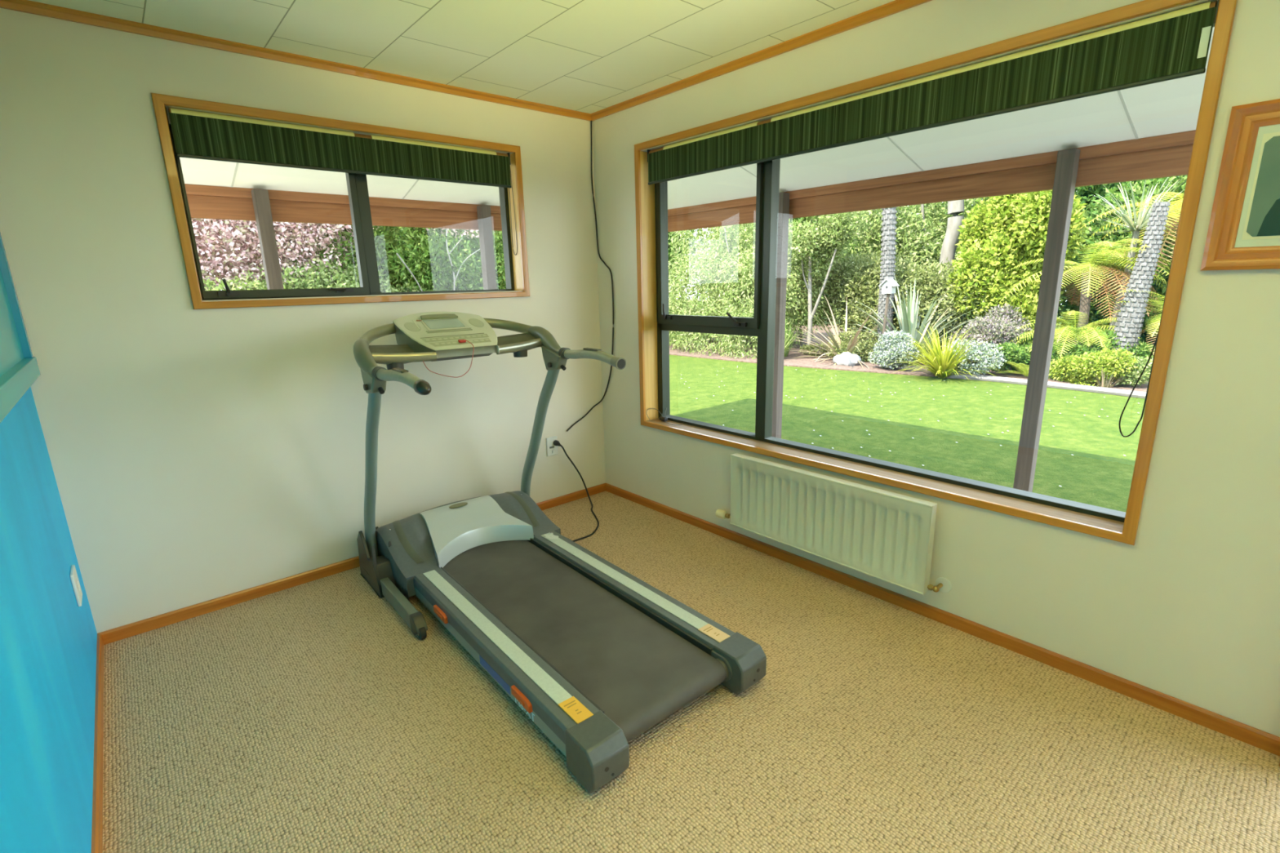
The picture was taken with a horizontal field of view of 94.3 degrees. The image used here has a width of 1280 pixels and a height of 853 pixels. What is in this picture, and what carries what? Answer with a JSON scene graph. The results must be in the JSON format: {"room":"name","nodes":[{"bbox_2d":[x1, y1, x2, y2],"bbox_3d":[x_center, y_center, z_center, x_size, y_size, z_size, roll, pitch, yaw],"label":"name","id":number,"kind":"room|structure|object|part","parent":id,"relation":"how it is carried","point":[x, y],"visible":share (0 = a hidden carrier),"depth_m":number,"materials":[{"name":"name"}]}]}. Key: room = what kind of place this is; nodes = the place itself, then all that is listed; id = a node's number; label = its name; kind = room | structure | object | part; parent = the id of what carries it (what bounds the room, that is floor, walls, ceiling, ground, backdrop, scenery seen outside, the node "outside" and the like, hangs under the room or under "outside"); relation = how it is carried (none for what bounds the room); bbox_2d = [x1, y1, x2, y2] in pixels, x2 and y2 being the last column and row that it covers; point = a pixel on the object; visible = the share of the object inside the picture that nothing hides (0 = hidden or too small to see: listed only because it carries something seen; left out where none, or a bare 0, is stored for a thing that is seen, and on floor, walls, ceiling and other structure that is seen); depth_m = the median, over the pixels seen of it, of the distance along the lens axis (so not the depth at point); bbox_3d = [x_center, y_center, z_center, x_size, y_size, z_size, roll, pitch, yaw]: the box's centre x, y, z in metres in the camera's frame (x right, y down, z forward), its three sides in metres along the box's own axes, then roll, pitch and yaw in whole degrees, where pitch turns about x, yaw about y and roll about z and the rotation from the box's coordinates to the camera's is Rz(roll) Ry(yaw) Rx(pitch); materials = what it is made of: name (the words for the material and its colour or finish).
{"room":"home gym","nodes":[
{"label":"home gym","id":0,"kind":"room"},
{"bbox_2d":[0,386,97,852],"bbox_3d":[-0.433,0.177,0.015,0.150,2.900,5.750,-13,18,-40],"label":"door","id":1,"kind":"structure","parent":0,"point":[48,642],"depth_m":1.48,"materials":[{"name":"blue paint"}]},
{"bbox_2d":[0,232,39,422],"bbox_3d":[-1.674,-0.580,1.420,0.036,1.102,1.796,-13,18,-40],"label":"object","id":2,"kind":"object","parent":1,"relation":"attached to","point":[19,370],"visible":1,"depth_m":1.97,"materials":[{"name":"teal"}]},
{"bbox_3d":[-1.685,-0.586,1.410,0.008,0.982,1.698,-13,18,-40],"label":"panel","id":3,"kind":"part","parent":2,"relation":"part of","materials":[{"name":"teal"}]},
{"bbox_3d":[-1.677,-0.613,1.409,0.028,1.034,1.796,-13,18,-40],"label":"frame","id":4,"kind":"part","parent":2,"relation":"part of","materials":[{"name":"blue"}]},
{"bbox_3d":[-1.656,-0.077,1.536,0.036,0.068,1.778,-13,18,-40],"label":"sill","id":5,"kind":"part","parent":2,"relation":"part of","materials":[{"name":"teal"}]},
{"bbox_2d":[69,564,82,606],"bbox_3d":[-2.056,0.580,2.169,0.014,0.124,0.116,-13,18,-40],"label":"light switch","id":6,"kind":"object","parent":1,"relation":"attached to","point":[73,575],"visible":1,"depth_m":2.14,"materials":[{"name":"white plastic"}]},
{"bbox_2d":[91,634,103,852],"bbox_3d":[-0.389,1.339,0.407,0.012,0.054,5.588,-13,18,-40],"label":"baseboard","id":7,"kind":"structure","parent":1,"relation":"attached to","point":[97,799],"depth_m":1.82,"materials":[{"name":"brown wood"}]},
{"bbox_2d":[0,7,605,633],"bbox_3d":[-1.319,-0.549,3.077,2.969,2.900,0.150,-13,18,-40],"label":"wall","id":8,"kind":"structure","parent":0,"point":[197,456],"depth_m":2.60,"materials":[{"name":"beige paint"}]},
{"bbox_2d":[0,0,592,121],"bbox_3d":[-1.286,-1.636,2.742,2.669,0.032,0.030,-13,18,-40],"label":"trim","id":9,"kind":"structure","parent":8,"relation":"attached to","point":[24,6],"depth_m":2.48,"materials":[{"name":"brown wood"}]},
{"bbox_2d":[151,92,529,309],"bbox_3d":[-1.324,-1.041,2.961,1.615,0.820,0.183,-13,18,-40],"label":"window","id":10,"kind":"structure","parent":8,"relation":"in","point":[516,266],"depth_m":2.88,"materials":[{"name":"brown wood"}]},
{"bbox_3d":[-1.653,-0.962,2.729,0.698,0.718,0.046,-13,18,-40],"label":"sash","id":11,"kind":"part","parent":10,"relation":"part of","materials":[{"name":"brown metal"}]},
{"bbox_2d":[164,106,517,254],"bbox_3d":[-1.300,-1.133,2.910,1.539,0.545,0.074,-13,18,-40],"label":"roller blind","id":12,"kind":"object","parent":10,"relation":"attached to","point":[197,135],"visible":1,"depth_m":2.72,"materials":[{"name":"fabric"}]},
{"bbox_3d":[-0.737,-1.248,3.408,0.046,0.507,0.016,11,19,42],"label":"chain","id":13,"kind":"part","parent":12,"relation":"part of","materials":[{"name":"black plastic"}]},
{"bbox_2d":[97,483,605,644],"bbox_3d":[-1.238,0.652,3.307,2.669,0.054,0.012,-13,18,-40],"label":"baseboard","id":14,"kind":"structure","parent":8,"relation":"attached to","point":[148,624],"depth_m":2.79,"materials":[{"name":"brown wood"}]},
{"bbox_2d":[546,435,558,456],"bbox_3d":[-0.561,0.126,3.795,0.080,0.122,0.017,-13,18,-40],"label":"wall socket","id":15,"kind":"object","parent":8,"relation":"attached to","point":[552,450],"visible":0.98,"depth_m":3.79,"materials":[{"name":"white plastic"}]},
{"bbox_2d":[566,120,613,431],"bbox_3d":[-0.333,-0.898,3.669,0.308,1.889,0.157,-13,18,-40],"label":"hanging cable","id":16,"kind":"object","parent":8,"relation":"attached to","point":[605,264],"visible":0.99,"depth_m":3.74,"materials":[{"name":"black plastic"}]},
{"bbox_2d":[30,0,894,113],"bbox_3d":[0.550,-1.245,0.683,2.669,0.100,5.600,-13,18,-40],"label":"ceiling","id":17,"kind":"structure","parent":0,"point":[589,56],"depth_m":2.38,"materials":[{"name":"paint"}]},
{"bbox_2d":[102,491,1279,852],"bbox_3d":[0.607,1.183,1.276,2.669,0.100,5.600,-13,18,-40],"label":"floor","id":18,"kind":"structure","parent":0,"point":[311,717],"depth_m":1.85,"materials":[{"name":"carpet"}]},
{"bbox_2d":[353,311,766,793],"bbox_3d":[-0.463,0.206,2.459,0.965,1.301,1.915,-12,18,-38],"label":"treadmill","id":19,"kind":"object","parent":18,"relation":"on","point":[595,655],"visible":1,"depth_m":2.44,"materials":[{"name":"grey plastic"}]},
{"bbox_2d":[368,344,413,369],"bbox_3d":[-1.071,-0.309,2.607,0.279,0.113,0.138,-13,18,-40],"label":"handlebar","id":20,"kind":"object","parent":19,"relation":"on","point":[394,356],"depth_m":2.55,"materials":[{"name":"silver plastic"}]},
{"bbox_3d":[-1.088,0.782,2.667,0.038,0.074,0.455,-12,18,-38],"label":"arm","id":21,"kind":"part","parent":19,"relation":"part of","materials":[{"name":"grey paint"}]},
{"bbox_2d":[404,322,421,331],"bbox_3d":[-1.056,-0.463,2.757,0.068,0.039,0.097,-12,18,-38],"label":"speaker grille","id":22,"kind":"object","parent":19,"relation":"attached to","point":[408,326],"depth_m":2.75,"materials":[{"name":"green"}]},
{"bbox_3d":[-0.919,0.827,2.470,0.046,0.081,0.081,-12,18,-38],"label":"arm","id":23,"kind":"part","parent":19,"relation":"part of","materials":[{"name":"grey plastic"}]},
{"bbox_3d":[-0.911,-0.466,2.832,0.442,0.152,0.382,-12,18,-38],"label":"panel","id":24,"kind":"part","parent":19,"relation":"part of","materials":[{"name":"grey plastic"}]},
{"bbox_3d":[-0.853,-0.299,2.648,0.245,0.154,0.108,-12,18,-38],"label":"safety cord","id":25,"kind":"part","parent":19,"relation":"part of","materials":[{"name":"red fabric"}]},
{"bbox_2d":[375,490,560,600],"bbox_3d":[-0.900,0.560,3.098,0.810,0.257,0.516,-12,18,-38],"label":"hood","id":26,"kind":"object","parent":19,"relation":"attached to","point":[454,536],"depth_m":2.98,"materials":[{"name":"grey plastic"}]},
{"bbox_2d":[468,318,484,327],"bbox_3d":[-0.813,-0.516,2.952,0.068,0.039,0.097,-12,18,-38],"label":"speaker grille","id":27,"kind":"object","parent":19,"relation":"attached to","point":[473,322],"depth_m":2.95,"materials":[{"name":"green"}]},
{"bbox_3d":[-0.572,0.795,2.254,0.131,0.056,1.270,-12,18,-38],"label":"rail","id":28,"kind":"part","parent":19,"relation":"part of","materials":[{"name":"grey plastic"}]},
{"bbox_2d":[497,332,542,357],"bbox_3d":[-0.631,-0.407,2.965,0.279,0.113,0.144,-13,18,-40],"label":"handlebar","id":29,"kind":"object","parent":19,"relation":"on","point":[525,341],"depth_m":2.97,"materials":[{"name":"silver plastic"}]},
{"bbox_3d":[-0.097,0.691,2.635,0.131,0.056,1.270,-12,18,-38],"label":"rail","id":30,"kind":"part","parent":19,"relation":"part of","materials":[{"name":"grey plastic"}]},
{"bbox_2d":[553,440,599,542],"bbox_3d":[-0.394,0.379,3.524,0.288,0.444,0.754,-2,14,-2],"label":"power cord","id":31,"kind":"object","parent":18,"relation":"on","point":[556,442],"visible":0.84,"depth_m":3.78,"materials":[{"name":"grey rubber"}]},
{"bbox_2d":[591,0,1279,737],"bbox_3d":[1.685,-0.311,1.810,0.150,2.900,5.750,-13,18,-40],"label":"wall","id":32,"kind":"structure","parent":0,"point":[1188,611],"depth_m":1.97,"materials":[{"name":"beige paint"}]},
{"bbox_2d":[591,0,931,120],"bbox_3d":[1.542,-1.409,1.539,0.030,0.032,5.600,-13,18,-40],"label":"trim","id":33,"kind":"structure","parent":32,"relation":"attached to","point":[892,7],"depth_m":2.60,"materials":[{"name":"brown wood"}]},
{"bbox_2d":[715,453,951,595],"bbox_3d":[0.836,0.409,2.809,0.103,0.396,1.215,-13,18,-40],"label":"radiator","id":34,"kind":"object","parent":32,"relation":"attached to","point":[885,535],"visible":1,"depth_m":2.67,"materials":[{"name":"white metal"}]},
{"bbox_3d":[0.448,0.481,3.262,0.048,0.047,0.062,-13,18,-40],"label":"thermostat knob","id":35,"kind":"part","parent":34,"relation":"part of","materials":[{"name":"beige plastic"}]},
{"bbox_2d":[634,0,1237,545],"bbox_3d":[0.860,-0.616,2.703,0.188,1.626,2.442,-13,18,-40],"label":"window","id":36,"kind":"structure","parent":32,"relation":"in","point":[655,322],"depth_m":2.64,"materials":[{"name":"brown wood"}]},
{"bbox_2d":[646,407,682,425],"bbox_3d":[0.163,-0.062,3.635,0.114,0.077,0.257,-13,18,-40],"label":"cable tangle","id":37,"kind":"object","parent":36,"relation":"on","point":[662,418],"visible":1,"depth_m":3.67,"materials":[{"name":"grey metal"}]},
{"bbox_3d":[0.361,-1.021,3.233,0.043,0.937,0.753,-13,18,-40],"label":"sash","id":38,"kind":"part","parent":36,"relation":"part of","materials":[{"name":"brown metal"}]},
{"bbox_3d":[0.866,0.157,2.881,0.124,0.020,2.396,-13,18,-40],"label":"sill","id":39,"kind":"part","parent":36,"relation":"part of","materials":[{"name":"brown wood"}]},
{"bbox_2d":[647,0,1219,437],"bbox_3d":[0.838,-0.751,2.617,0.059,1.245,2.320,-13,18,-40],"label":"roller blind","id":40,"kind":"object","parent":36,"relation":"attached to","point":[1175,44],"visible":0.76,"depth_m":2.06,"materials":[{"name":"fabric"}]},
{"bbox_3d":[1.594,-0.550,1.804,0.031,1.207,0.076,-7,15,-21],"label":"chain","id":41,"kind":"part","parent":40,"relation":"part of","materials":[{"name":"black plastic"}]},
{"bbox_2d":[605,483,1279,756],"bbox_3d":[0.836,0.689,2.957,0.012,0.054,3.250,-13,18,-40],"label":"baseboard","id":42,"kind":"structure","parent":32,"relation":"attached to","point":[1253,736],"depth_m":2.30,"materials":[{"name":"brown wood"}]},
{"bbox_2d":[1200,98,1279,270],"bbox_3d":[1.733,-0.630,1.531,0.024,0.430,0.362,-13,18,-40],"label":"picture frame","id":43,"kind":"object","parent":32,"relation":"attached to","point":[1243,233],"visible":1,"depth_m":1.62,"materials":[{"name":"brown wood"}]},
{"bbox_2d":[1246,135,1279,236],"bbox_3d":[1.735,-0.629,1.535,0.001,0.253,0.204,-13,18,-40],"label":"photograph","id":44,"kind":"object","parent":43,"relation":"attached to","point":[1263,193],"depth_m":1.60},
{"label":"outside","id":45,"kind":"structure","parent":0,"visible":0},
{"bbox_2d":[948,302,1032,351],"bbox_3d":[5.938,-1.635,10.124,1.057,0.934,1.248,-13,18,-40],"label":"flowering shrub","id":46,"kind":"object","parent":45,"point":[997,325],"visible":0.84,"depth_m":9.86,"materials":[{"name":"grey plant"}]},
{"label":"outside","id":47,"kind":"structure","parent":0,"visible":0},
{"bbox_2d":[669,324,1148,391],"bbox_3d":[7.003,-1.547,12.277,8.100,0.140,13.000,-13,18,-40],"label":"garden bed","id":48,"kind":"object","parent":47,"point":[802,362],"visible":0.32,"depth_m":11.38,"materials":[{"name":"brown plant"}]},
{"bbox_2d":[667,222,850,359],"bbox_3d":[1.968,-3.805,14.373,3.830,3.942,5.655,-12,17,-37],"label":"shrub","id":49,"kind":"object","parent":48,"relation":"on","point":[728,286],"visible":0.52,"depth_m":13.58,"materials":[{"name":"green plant"}]},
{"bbox_2d":[756,324,799,355],"bbox_3d":[2.784,-1.720,11.894,1.063,0.809,1.231,0,14,6],"label":"grass plant","id":50,"kind":"object","parent":48,"relation":"on","point":[785,343],"visible":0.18,"depth_m":11.86,"materials":[{"name":"green plant"}]},
{"bbox_2d":[783,315,799,356],"bbox_3d":[2.944,-1.844,12.262,0.686,0.868,0.710,-3,14,-6],"label":"grass plant","id":51,"kind":"object","parent":48,"relation":"on","point":[789,331],"visible":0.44,"depth_m":12.22,"materials":[{"name":"green plant"}]},
{"bbox_2d":[793,293,841,364],"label":"plant","id":52,"kind":"object","parent":48,"relation":"on","point":[834,341],"depth_m":12.01,"materials":[{"name":"green plant"}]},
{"bbox_2d":[787,214,848,345],"bbox_3d":[3.430,-3.912,13.607,1.898,4.240,3.293,-4,14,-12],"label":"broadleaf tree","id":53,"kind":"object","parent":48,"relation":"on","point":[802,220],"visible":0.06,"depth_m":12.37,"materials":[{"name":"green plant"}]},
{"bbox_2d":[787,209,871,353],"bbox_3d":[3.812,-3.061,12.283,1.810,3.184,1.658,-13,18,-40],"label":"tree","id":54,"kind":"object","parent":48,"relation":"on","point":[837,228],"visible":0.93,"depth_m":11.96,"materials":[{"name":"green plant"}]},
{"bbox_2d":[832,351,861,365],"bbox_3d":[3.849,-1.232,11.076,0.382,0.319,0.500,-13,18,-40],"label":"rock","id":55,"kind":"object","parent":48,"relation":"on","point":[842,359],"visible":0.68,"depth_m":10.93,"materials":[{"name":"white stone"}]},
{"bbox_2d":[844,294,877,368],"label":"plant","id":56,"kind":"object","parent":48,"relation":"on","point":[851,347],"depth_m":11.32,"materials":[{"name":"brown plant"}]},
{"bbox_2d":[799,329,942,365],"bbox_3d":[4.482,-1.549,11.622,1.145,0.657,3.090,-13,18,-40],"label":"shrub","id":57,"kind":"object","parent":48,"relation":"on","point":[844,341],"visible":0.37,"depth_m":11.63,"materials":[{"name":"green plant"}]},
{"bbox_2d":[877,207,897,341],"bbox_3d":[4.782,-2.987,11.445,0.287,3.421,0.466,-13,18,-40],"label":"palm tree","id":58,"kind":"object","parent":48,"relation":"on","point":[889,216],"visible":0.56,"depth_m":11.31,"materials":[{"name":"grey plant"}]},
{"bbox_2d":[878,277,899,333],"bbox_3d":[4.491,-1.898,10.827,0.220,1.584,0.282,-13,18,-40],"label":"birdhouse","id":59,"kind":"object","parent":48,"relation":"on","point":[888,286],"visible":0.87,"depth_m":10.66,"materials":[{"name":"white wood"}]},
{"bbox_3d":[4.478,-1.775,10.877,0.056,1.322,0.106,-13,18,-40],"label":"post","id":60,"kind":"part","parent":59,"relation":"part of","materials":[{"name":"brown wood"}]},
{"bbox_2d":[867,329,919,368],"bbox_3d":[4.405,-1.309,10.263,0.492,0.735,0.920,-7,15,-21],"label":"shrub","id":61,"kind":"object","parent":48,"relation":"on","point":[888,352],"visible":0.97,"depth_m":10.19,"materials":[{"name":"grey plant"}]},
{"bbox_2d":[786,250,1003,348],"bbox_3d":[5.005,-2.626,12.641,5.073,2.319,2.067,11,18,42],"label":"shrub","id":62,"kind":"object","parent":48,"relation":"on","point":[859,281],"visible":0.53,"depth_m":11.98,"materials":[{"name":"green plant"}]},
{"bbox_2d":[835,270,983,355],"bbox_3d":[5.127,-2.042,11.051,3.082,1.728,2.722,0,14,5],"label":"plant","id":63,"kind":"object","parent":48,"relation":"on","point":[907,317],"visible":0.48,"depth_m":10.96,"materials":[{"name":"green plant"}]},
{"bbox_2d":[838,197,986,312],"bbox_3d":[6.705,-4.161,14.288,4.318,4.274,2.641,2,14,14],"label":"shrub","id":64,"kind":"object","parent":48,"relation":"on","point":[907,242],"visible":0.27,"depth_m":13.73,"materials":[{"name":"green plant"}]},
{"bbox_2d":[891,324,1003,377],"bbox_3d":[4.892,-1.206,9.408,1.840,0.893,1.654,-4,14,-9],"label":"leaf plant","id":65,"kind":"object","parent":48,"relation":"on","point":[940,365],"visible":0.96,"depth_m":9.36,"materials":[{"name":"plant"}]},
{"bbox_2d":[931,199,964,347],"bbox_3d":[6.459,-3.680,12.419,0.354,4.209,0.461,-13,18,-40],"label":"tree","id":66,"kind":"object","parent":48,"relation":"on","point":[948,248],"visible":0.3,"depth_m":12.20,"materials":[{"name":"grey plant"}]},
{"bbox_2d":[943,337,1006,375],"bbox_3d":[5.304,-1.097,9.386,0.687,0.622,0.901,-13,18,-40],"label":"shrub","id":67,"kind":"object","parent":48,"relation":"on","point":[976,350],"visible":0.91,"depth_m":9.26,"materials":[{"name":"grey plant"}]},
{"bbox_2d":[975,196,989,231],"bbox_3d":[7.347,-4.131,11.755,1.417,3.013,1.596,-13,18,-40],"label":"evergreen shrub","id":68,"kind":"object","parent":48,"relation":"on","point":[985,197],"visible":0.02,"depth_m":12.01,"materials":[{"name":"green plant"}]},
{"bbox_2d":[984,341,1030,372],"bbox_3d":[5.769,-1.115,9.453,0.515,0.521,0.784,-13,18,-40],"label":"shrub","id":69,"kind":"object","parent":48,"relation":"on","point":[1012,353],"visible":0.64,"depth_m":9.27,"materials":[{"name":"green plant"}]},
{"bbox_2d":[945,189,1087,346],"bbox_3d":[6.770,-3.025,10.808,1.837,3.688,2.231,-13,18,-40],"label":"rounded shrub","id":70,"kind":"object","parent":48,"relation":"on","point":[1015,226],"visible":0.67,"depth_m":10.45,"materials":[{"name":"green plant"}]},
{"bbox_2d":[996,361,1065,376],"bbox_3d":[6.041,-0.899,9.192,0.873,0.251,0.788,-1,14,1],"label":"fern","id":71,"kind":"object","parent":48,"relation":"on","point":[1024,372],"visible":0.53,"depth_m":9.22,"materials":[{"name":"green plant"}]},
{"bbox_2d":[987,324,1155,380],"bbox_3d":[6.618,-1.108,9.131,0.930,0.901,2.466,-13,18,-40],"label":"shrub","id":72,"kind":"object","parent":48,"relation":"on","point":[1077,349],"visible":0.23,"depth_m":8.94,"materials":[{"name":"green plant"}]},
{"bbox_2d":[1000,236,1175,344],"bbox_3d":[7.377,-1.934,9.652,2.678,2.089,2.455,-13,18,-40],"label":"tree fern","id":73,"kind":"object","parent":48,"relation":"on","point":[1086,272],"visible":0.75,"depth_m":9.31,"materials":[{"name":"green plant"}]},
{"bbox_2d":[1048,347,1140,386],"bbox_3d":[6.485,-0.839,8.527,1.053,0.629,0.737,8,17,34],"label":"shrub","id":74,"kind":"object","parent":48,"relation":"on","point":[1106,362],"visible":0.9,"depth_m":8.35,"materials":[{"name":"green plant"}]},
{"bbox_2d":[1091,368,1126,387],"bbox_3d":[6.418,-0.691,8.252,0.534,0.370,0.632,6,15,27],"label":"grass plant","id":75,"kind":"object","parent":48,"relation":"on","point":[1107,382],"visible":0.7,"depth_m":8.21,"materials":[{"name":"plant"}]},
{"bbox_2d":[1056,174,1187,352],"bbox_3d":[9.565,-2.818,10.151,4.355,3.741,2.529,12,19,44],"label":"tree fern","id":76,"kind":"object","parent":48,"relation":"on","point":[1094,315],"visible":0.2,"depth_m":10.53,"materials":[{"name":"green plant"}]},
{"bbox_2d":[1075,175,1185,344],"bbox_3d":[7.614,-2.340,9.246,1.888,3.050,1.780,-13,18,-40],"label":"tree","id":77,"kind":"object","parent":48,"relation":"on","point":[1139,223],"visible":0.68,"depth_m":9.04,"materials":[{"name":"green plant"}]},
{"bbox_2d":[1079,191,1183,296],"bbox_3d":[8.465,-2.188,9.148,3.102,2.769,2.824,-13,18,-40],"label":"tree fern","id":78,"kind":"object","parent":48,"relation":"on","point":[1172,214],"visible":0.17,"depth_m":8.68,"materials":[{"name":"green plant"}]},
{"bbox_2d":[1113,355,1153,386],"bbox_3d":[6.921,-0.795,8.318,0.613,0.447,0.733,-6,14,-17],"label":"shrub","id":79,"kind":"object","parent":48,"relation":"on","point":[1131,379],"visible":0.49,"depth_m":8.18,"materials":[{"name":"green plant"}]},
{"bbox_2d":[1110,288,1164,354],"bbox_3d":[7.957,-1.448,8.555,2.010,1.068,1.932,5,15,26],"label":"tree fern","id":80,"kind":"object","parent":48,"relation":"on","point":[1161,302],"visible":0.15,"depth_m":8.57,"materials":[{"name":"plant"}]},
{"bbox_2d":[1110,201,1170,380],"bbox_3d":[7.163,-1.902,8.618,0.375,2.533,0.462,-13,18,-40],"label":"trunk","id":81,"kind":"object","parent":48,"relation":"on","point":[1130,319],"visible":0.8,"depth_m":8.46,"materials":[{"name":"grey plant"}]},
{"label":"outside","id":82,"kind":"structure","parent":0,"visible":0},
{"bbox_2d":[669,301,1145,512],"bbox_3d":[3.985,-1.809,14.276,48.000,0.200,58.000,-13,18,-40],"label":"lawn","id":83,"kind":"structure","parent":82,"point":[1098,473],"depth_m":6.82,"materials":[{"name":"green plant"}]},
{"bbox_2d":[195,219,413,287],"bbox_3d":[-6.088,-3.627,11.361,4.394,5.553,3.677,-7,15,-24],"label":"evergreen tree","id":84,"kind":"object","parent":83,"relation":"on","point":[401,228],"visible":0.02,"depth_m":10.94,"materials":[{"name":"green plant"}]},
{"bbox_2d":[203,258,431,292],"bbox_3d":[-4.749,-1.347,8.084,1.115,1.832,4.775,12,19,43],"label":"shrub","id":85,"kind":"object","parent":83,"relation":"on","point":[312,282],"visible":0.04,"depth_m":8.02,"materials":[{"name":"green plant"}]},
{"bbox_2d":[191,217,495,290],"bbox_3d":[-4.837,-2.550,8.873,2.575,4.234,6.458,12,19,43],"label":"blossom tree","id":86,"kind":"object","parent":83,"relation":"on","point":[209,247],"visible":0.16,"depth_m":7.92,"materials":[{"name":"pink plant"}]},
{"bbox_2d":[282,224,506,292],"bbox_3d":[-3.398,-2.329,9.800,4.561,2.705,1.671,-12,17,-38],"label":"shrub","id":87,"kind":"object","parent":83,"relation":"on","point":[438,262],"visible":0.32,"depth_m":9.26,"materials":[{"name":"green plant"}]},
{"bbox_2d":[412,229,502,252],"bbox_3d":[-4.195,-4.624,14.178,3.248,6.148,5.413,11,19,42],"label":"evergreen tree","id":88,"kind":"object","parent":83,"relation":"on","point":[420,229],"visible":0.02,"depth_m":13.82,"materials":[{"name":"green plant"}]},
{"bbox_2d":[667,228,714,314],"bbox_3d":[0.576,-6.619,22.601,3.589,5.792,5.719,-5,14,-16],"label":"evergreen tree","id":89,"kind":"object","parent":83,"relation":"on","point":[669,241],"visible":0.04,"depth_m":21.03,"materials":[{"name":"green plant"}]},
{"bbox_2d":[693,222,790,305],"bbox_3d":[4.460,-6.370,21.501,4.098,5.668,4.990,-12,17,-37],"label":"evergreen tree","id":90,"kind":"object","parent":83,"relation":"on","point":[749,223],"visible":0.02,"depth_m":20.98,"materials":[{"name":"green plant"}]},
{"bbox_2d":[753,209,919,328],"bbox_3d":[6.612,-5.266,19.037,4.403,4.547,5.936,-13,18,-40],"label":"evergreen tree","id":91,"kind":"object","parent":83,"relation":"on","point":[859,251],"visible":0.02,"depth_m":18.63,"materials":[{"name":"green plant"}]},
{"bbox_2d":[680,365,1137,486],"bbox_3d":[2.977,-0.337,7.856,4.608,0.004,7.444,-13,18,-40],"label":"daisies","id":92,"kind":"object","parent":83,"relation":"on","point":[737,366],"visible":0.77,"depth_m":6.80,"materials":[{"name":"white plant"}]},
{"bbox_2d":[900,197,988,330],"bbox_3d":[8.981,-5.544,17.432,4.935,5.791,5.436,-13,18,-40],"label":"evergreen tree","id":93,"kind":"object","parent":83,"relation":"on","point":[972,205],"visible":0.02,"depth_m":16.32,"materials":[{"name":"green plant"}]},
{"bbox_2d":[946,373,1146,398],"bbox_3d":[6.713,-0.338,7.413,0.309,0.090,5.858,-12,17,-37],"label":"edging","id":94,"kind":"object","parent":83,"relation":"on","point":[985,378],"visible":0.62,"depth_m":8.40,"materials":[{"name":"grey concrete"}]},
{"bbox_2d":[1056,175,1183,337],"bbox_3d":[11.064,-5.268,13.955,5.196,6.792,4.906,-10,16,-31],"label":"evergreen tree","id":95,"kind":"object","parent":83,"relation":"on","point":[1087,193],"visible":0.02,"depth_m":13.43,"materials":[{"name":"green plant"}]},
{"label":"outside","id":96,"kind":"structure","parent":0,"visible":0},
{"bbox_3d":[0.823,1.912,-1.162,10.300,0.030,14.300,-13,18,-40],"label":"paved patio","id":97,"kind":"object","parent":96,"visible":0},
{"bbox_2d":[250,188,284,289],"bbox_3d":[-2.644,-0.556,4.434,0.090,2.270,0.090,-13,18,-40],"label":"post","id":98,"kind":"object","parent":97,"relation":"on","point":[260,198],"visible":0.44,"depth_m":4.21,"materials":[{"name":"grey wood"}]},
{"bbox_2d":[476,204,497,289],"bbox_3d":[-1.359,-0.851,5.522,0.090,2.270,0.090,-13,18,-40],"label":"post","id":99,"kind":"object","parent":97,"relation":"on","point":[484,216],"visible":0.44,"depth_m":5.30,"materials":[{"name":"grey wood"}]},
{"bbox_2d":[771,191,789,438],"bbox_3d":[1.201,-0.827,5.178,0.090,2.270,0.090,-13,18,-40],"label":"post","id":100,"kind":"object","parent":97,"relation":"on","point":[784,197],"visible":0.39,"depth_m":5.10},
{"bbox_2d":[1013,147,1079,492],"bbox_3d":[2.517,-0.501,3.714,0.090,2.270,0.090,-13,18,-40],"label":"post","id":101,"kind":"object","parent":97,"relation":"on","point":[1068,160],"visible":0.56,"depth_m":3.64,"materials":[{"name":"grey wood"}]},
{"bbox_2d":[667,129,1195,231],"bbox_3d":[1.595,-1.767,4.587,0.085,0.208,5.220,-13,18,-40],"label":"beam","id":102,"kind":"structure","parent":101,"relation":"on","point":[1168,155],"depth_m":3.91,"materials":[{"name":"brown wood"}]},
{"bbox_2d":[179,26,1214,209],"bbox_3d":[-0.352,-1.694,2.975,5.450,0.648,5.400,-13,18,-40],"label":"soffit","id":103,"kind":"structure","parent":102,"relation":"on","point":[1170,106],"depth_m":3.83,"materials":[{"name":"white paint"}]},
{"bbox_2d":[231,89,1138,199],"bbox_3d":[-0.345,-1.787,3.369,4.406,0.508,4.302,-13,18,-40],"label":"batten","id":104,"kind":"object","parent":103,"relation":"attached to","point":[1119,92],"visible":0.23,"depth_m":3.80,"materials":[{"name":"grey"}]},
{"bbox_3d":[-0.082,-1.145,6.605,0.090,2.270,0.090,-13,18,-40],"label":"post","id":105,"kind":"object","parent":97,"relation":"on","visible":0},
{"bbox_2d":[184,183,502,231],"bbox_3d":[-2.065,-1.734,4.804,5.220,0.208,0.085,-13,18,-40],"label":"beam","id":106,"kind":"structure","parent":105,"relation":"on","point":[205,202],"depth_m":4.51,"materials":[{"name":"brown wood"}]},
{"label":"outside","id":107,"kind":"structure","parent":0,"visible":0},
{"bbox_2d":[1009,310,1144,356],"bbox_3d":[6.888,-1.441,8.971,2.015,0.653,1.326,0,14,6],"label":"shrub","id":108,"kind":"object","parent":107,"point":[1089,325],"visible":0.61,"depth_m":8.93,"materials":[{"name":"plant"}]}
]}

